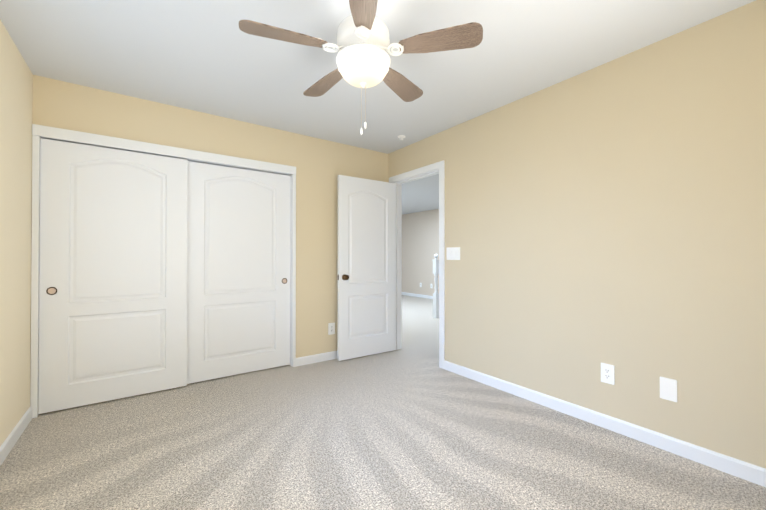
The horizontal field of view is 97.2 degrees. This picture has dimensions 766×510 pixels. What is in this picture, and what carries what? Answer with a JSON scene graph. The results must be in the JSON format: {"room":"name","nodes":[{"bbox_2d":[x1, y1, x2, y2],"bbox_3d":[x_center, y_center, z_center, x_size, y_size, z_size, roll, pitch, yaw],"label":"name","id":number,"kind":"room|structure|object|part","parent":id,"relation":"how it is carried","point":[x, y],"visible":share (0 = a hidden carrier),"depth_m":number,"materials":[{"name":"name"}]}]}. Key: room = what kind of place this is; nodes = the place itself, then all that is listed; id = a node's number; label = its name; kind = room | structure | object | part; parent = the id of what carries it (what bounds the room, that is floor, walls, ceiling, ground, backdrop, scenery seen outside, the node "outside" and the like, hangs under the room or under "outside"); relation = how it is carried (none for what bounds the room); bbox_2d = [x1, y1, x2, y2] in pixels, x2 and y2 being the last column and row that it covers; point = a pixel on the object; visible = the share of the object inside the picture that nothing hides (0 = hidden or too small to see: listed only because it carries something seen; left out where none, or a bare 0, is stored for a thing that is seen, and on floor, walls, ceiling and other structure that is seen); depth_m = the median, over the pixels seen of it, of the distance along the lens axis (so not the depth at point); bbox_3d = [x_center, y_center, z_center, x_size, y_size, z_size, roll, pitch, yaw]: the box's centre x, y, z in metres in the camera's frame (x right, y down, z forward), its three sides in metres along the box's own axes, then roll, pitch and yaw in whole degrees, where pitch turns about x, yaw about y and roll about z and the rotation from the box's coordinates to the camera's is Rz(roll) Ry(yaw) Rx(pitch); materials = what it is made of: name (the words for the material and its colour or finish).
{"room":"empty bedroom","nodes":[
{"label":"empty bedroom","id":0,"kind":"room"},
{"bbox_2d":[0,19,32,445],"bbox_3d":[-1.611,-0.076,1.056,0.120,2.460,4.940,0,-1,-36],"label":"wall","id":1,"kind":"structure","parent":0,"point":[16,92],"depth_m":2.09,"materials":[{"name":"paint"}]},
{"bbox_2d":[0,407,31,465],"bbox_3d":[-1.347,1.108,0.794,0.013,0.088,3.980,0,-1,-36],"label":"baseboard","id":2,"kind":"structure","parent":1,"relation":"attached to","point":[10,441],"depth_m":2.08,"materials":[{"name":"white wood"}]},
{"bbox_2d":[32,75,387,357],"bbox_3d":[-1.259,-0.059,3.392,3.180,2.460,0.120,0,-1,-36],"label":"wall","id":3,"kind":"structure","parent":0,"point":[320,165],"depth_m":3.53,"materials":[{"name":"paint"}]},
{"bbox_2d":[30,135,40,417],"bbox_3d":[-2.529,0.154,2.467,0.036,2.020,0.134,0,-1,-36],"label":"trim","id":4,"kind":"structure","parent":3,"relation":"attached to","point":[35,278],"depth_m":2.42,"materials":[{"name":"white wood"}]},
{"bbox_2d":[39,138,187,413],"bbox_3d":[-2.122,0.152,2.732,0.930,2.000,0.035,0,-1,-36],"label":"closet door","id":5,"kind":"structure","parent":3,"relation":"in","point":[113,271],"depth_m":2.68,"materials":[{"name":"white wood"}]},
{"bbox_2d":[46,287,56,294],"bbox_3d":[-2.436,0.265,2.482,0.060,0.060,0.003,0,-1,-36],"label":"door pull","id":6,"kind":"object","parent":5,"relation":"attached to","point":[49,288],"visible":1,"depth_m":2.48,"materials":[{"name":"brown metal"}]},
{"bbox_2d":[48,288,55,293],"bbox_3d":[-2.436,0.265,2.482,0.044,0.044,0.001,0,-1,-36],"label":"cup","id":7,"kind":"object","parent":6,"relation":"attached to","point":[51,290],"visible":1,"depth_m":2.48,"materials":[{"name":"beige metal"}]},
{"bbox_2d":[32,124,295,175],"bbox_3d":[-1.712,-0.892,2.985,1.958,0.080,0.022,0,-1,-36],"label":"trim","id":8,"kind":"structure","parent":3,"relation":"attached to","point":[77,136],"depth_m":2.81,"materials":[{"name":"white wood"}]},
{"bbox_2d":[187,161,290,383],"bbox_3d":[-1.388,0.157,3.313,0.972,2.000,0.035,0,-1,-36],"label":"closet door","id":9,"kind":"structure","parent":3,"relation":"in","point":[238,268],"depth_m":3.27,"materials":[{"name":"white wood"}]},
{"bbox_2d":[289,174,295,366],"bbox_3d":[-0.968,0.163,3.591,0.032,2.020,0.134,0,-1,-36],"label":"trim","id":10,"kind":"structure","parent":3,"relation":"attached to","point":[293,272],"depth_m":3.54,"materials":[{"name":"white wood"}]},
{"bbox_2d":[296,351,336,366],"bbox_3d":[-0.425,1.131,3.902,1.220,0.088,0.013,0,-1,-36],"label":"baseboard","id":11,"kind":"structure","parent":3,"relation":"attached to","point":[315,358],"depth_m":3.68,"materials":[{"name":"white wood"}]},
{"bbox_2d":[328,323,334,334],"bbox_3d":[-0.577,0.829,3.798,0.082,0.130,0.009,0,-1,-36],"label":"electrical outlet","id":12,"kind":"object","parent":3,"relation":"attached to","point":[331,328],"visible":1,"depth_m":3.79,"materials":[{"name":"white plastic"}]},
{"bbox_2d":[0,0,755,214],"bbox_3d":[-0.070,-1.326,5.163,7.410,0.100,9.790,0,-1,-36],"label":"ceiling","id":13,"kind":"structure","parent":0,"point":[208,56],"depth_m":2.18,"materials":[{"name":"paint"}]},
{"bbox_2d":[239,0,482,134],"bbox_3d":[-0.130,-0.961,1.768,1.141,0.680,1.109,0,-1,-36],"label":"ceiling fan","id":14,"kind":"object","parent":13,"relation":"hanging from","point":[363,46],"visible":1,"depth_m":1.65,"materials":[{"name":"beige wood"}]},
{"label":"blade","id":15,"kind":"part","parent":14,"relation":"part of","materials":[{"name":"brown wood"}]},
{"bbox_3d":[-0.348,-1.039,2.046,0.140,0.006,0.402,-15,9,-38],"label":"blade","id":16,"kind":"part","parent":14,"relation":"part of","materials":[{"name":"brown wood"}]},
{"bbox_3d":[-0.111,-0.766,1.744,0.002,0.220,0.002,0,-1,-36],"label":"chain","id":17,"kind":"part","parent":14,"relation":"part of","materials":[{"name":"silver metal"}]},
{"bbox_3d":[-0.101,-0.941,1.742,0.268,0.116,0.268,0,-1,-36],"label":"lamp shade","id":18,"kind":"part","parent":14,"relation":"part of","materials":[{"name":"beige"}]},
{"bbox_3d":[-0.080,-1.044,1.352,0.140,0.006,0.402,12,-1,-3],"label":"blade","id":19,"kind":"part","parent":14,"relation":"part of","materials":[{"name":"brown wood"}]},
{"bbox_3d":[-0.101,-1.121,1.743,0.274,0.135,0.274,0,-1,-36],"label":"motor","id":20,"kind":"part","parent":14,"relation":"part of","materials":[{"name":"white metal"}]},
{"bbox_3d":[-0.091,-0.781,1.743,0.002,0.190,0.002,0,-1,-36],"label":"chain","id":21,"kind":"part","parent":14,"relation":"part of","materials":[{"name":"silver metal"}]},
{"bbox_3d":[0.111,-1.038,2.071,0.140,0.006,0.402,-14,-8,32],"label":"blade","id":22,"kind":"part","parent":14,"relation":"part of","materials":[{"name":"brown wood"}]},
{"bbox_3d":[0.277,-1.042,1.642,0.402,0.006,0.140,0,-12,15],"label":"blade","id":23,"kind":"part","parent":14,"relation":"part of","materials":[{"name":"brown wood"}]},
{"bbox_2d":[0,295,765,509],"bbox_3d":[-0.070,1.234,5.145,7.410,0.100,9.790,0,-1,-36],"label":"floor","id":24,"kind":"structure","parent":0,"point":[410,424],"depth_m":1.98,"materials":[{"name":"carpet"}]},
{"bbox_2d":[432,254,438,317],"bbox_3d":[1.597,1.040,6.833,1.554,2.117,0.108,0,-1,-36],"label":"post","id":25,"kind":"object","parent":24,"relation":"on","point":[435,293],"visible":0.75,"depth_m":6.38,"materials":[{"name":"white wood"}]},
{"bbox_2d":[402,209,438,295],"bbox_3d":[2.435,-0.026,7.913,0.120,2.460,8.240,0,-1,-36],"label":"wall","id":26,"kind":"structure","parent":0,"point":[420,240],"depth_m":9.73,"materials":[{"name":"paint"}]},
{"bbox_2d":[402,292,432,298],"bbox_3d":[2.381,1.160,7.865,0.013,0.088,8.000,0,-1,-36],"label":"baseboard","id":27,"kind":"structure","parent":26,"relation":"attached to","point":[417,295],"depth_m":9.77,"materials":[{"name":"white wood"}]},
{"bbox_2d":[388,0,765,468],"bbox_3d":[-0.350,-0.047,4.952,0.120,2.460,9.790,0,-1,-36],"label":"wall","id":28,"kind":"structure","parent":0,"point":[612,212],"depth_m":2.16,"materials":[{"name":"paint"}]},
{"bbox_2d":[337,175,394,360],"bbox_3d":[-0.156,0.141,3.911,0.772,2.045,0.102,0,-1,-35],"label":"bedroom door","id":29,"kind":"structure","parent":28,"relation":"in","point":[366,264],"depth_m":3.90,"materials":[{"name":"white wood"}]},
{"bbox_3d":[-0.408,0.246,3.714,0.066,0.066,0.067,0,-1,-35],"label":"bedroom door knob","id":30,"kind":"part","parent":29,"relation":"part of","materials":[{"name":"brown metal"}]},
{"bbox_2d":[389,160,444,368],"bbox_3d":[0.410,0.100,3.896,0.152,2.150,0.948,0,-1,-36],"label":"door frame","id":31,"kind":"structure","parent":28,"relation":"attached to","point":[440,165],"depth_m":3.80,"materials":[{"name":"white wood"}]},
{"bbox_2d":[446,247,459,259],"bbox_3d":[0.701,-0.014,3.380,0.012,0.126,0.178,0,-1,-36],"label":"light switch","id":32,"kind":"object","parent":28,"relation":"attached to","point":[453,253],"visible":1,"depth_m":3.37,"materials":[{"name":"white plastic"}]},
{"bbox_2d":[444,361,765,486],"bbox_3d":[1.510,1.119,2.247,0.013,0.088,3.000,0,-1,-36],"label":"baseboard","id":33,"kind":"structure","parent":28,"relation":"attached to","point":[747,471],"depth_m":2.14,"materials":[{"name":"white wood"}]},
{"bbox_2d":[601,363,614,384],"bbox_3d":[1.504,0.795,2.261,0.009,0.130,0.082,0,-1,-36],"label":"electrical outlet","id":34,"kind":"object","parent":28,"relation":"attached to","point":[608,373],"visible":1,"depth_m":2.25,"materials":[{"name":"white plastic"}]},
{"bbox_2d":[660,376,676,401],"bbox_3d":[1.692,0.796,2.001,0.007,0.130,0.082,0,-1,-36],"label":"blank wall plate","id":35,"kind":"object","parent":28,"relation":"attached to","point":[668,388],"visible":1,"depth_m":2.00,"materials":[{"name":"white plastic"}]}
]}

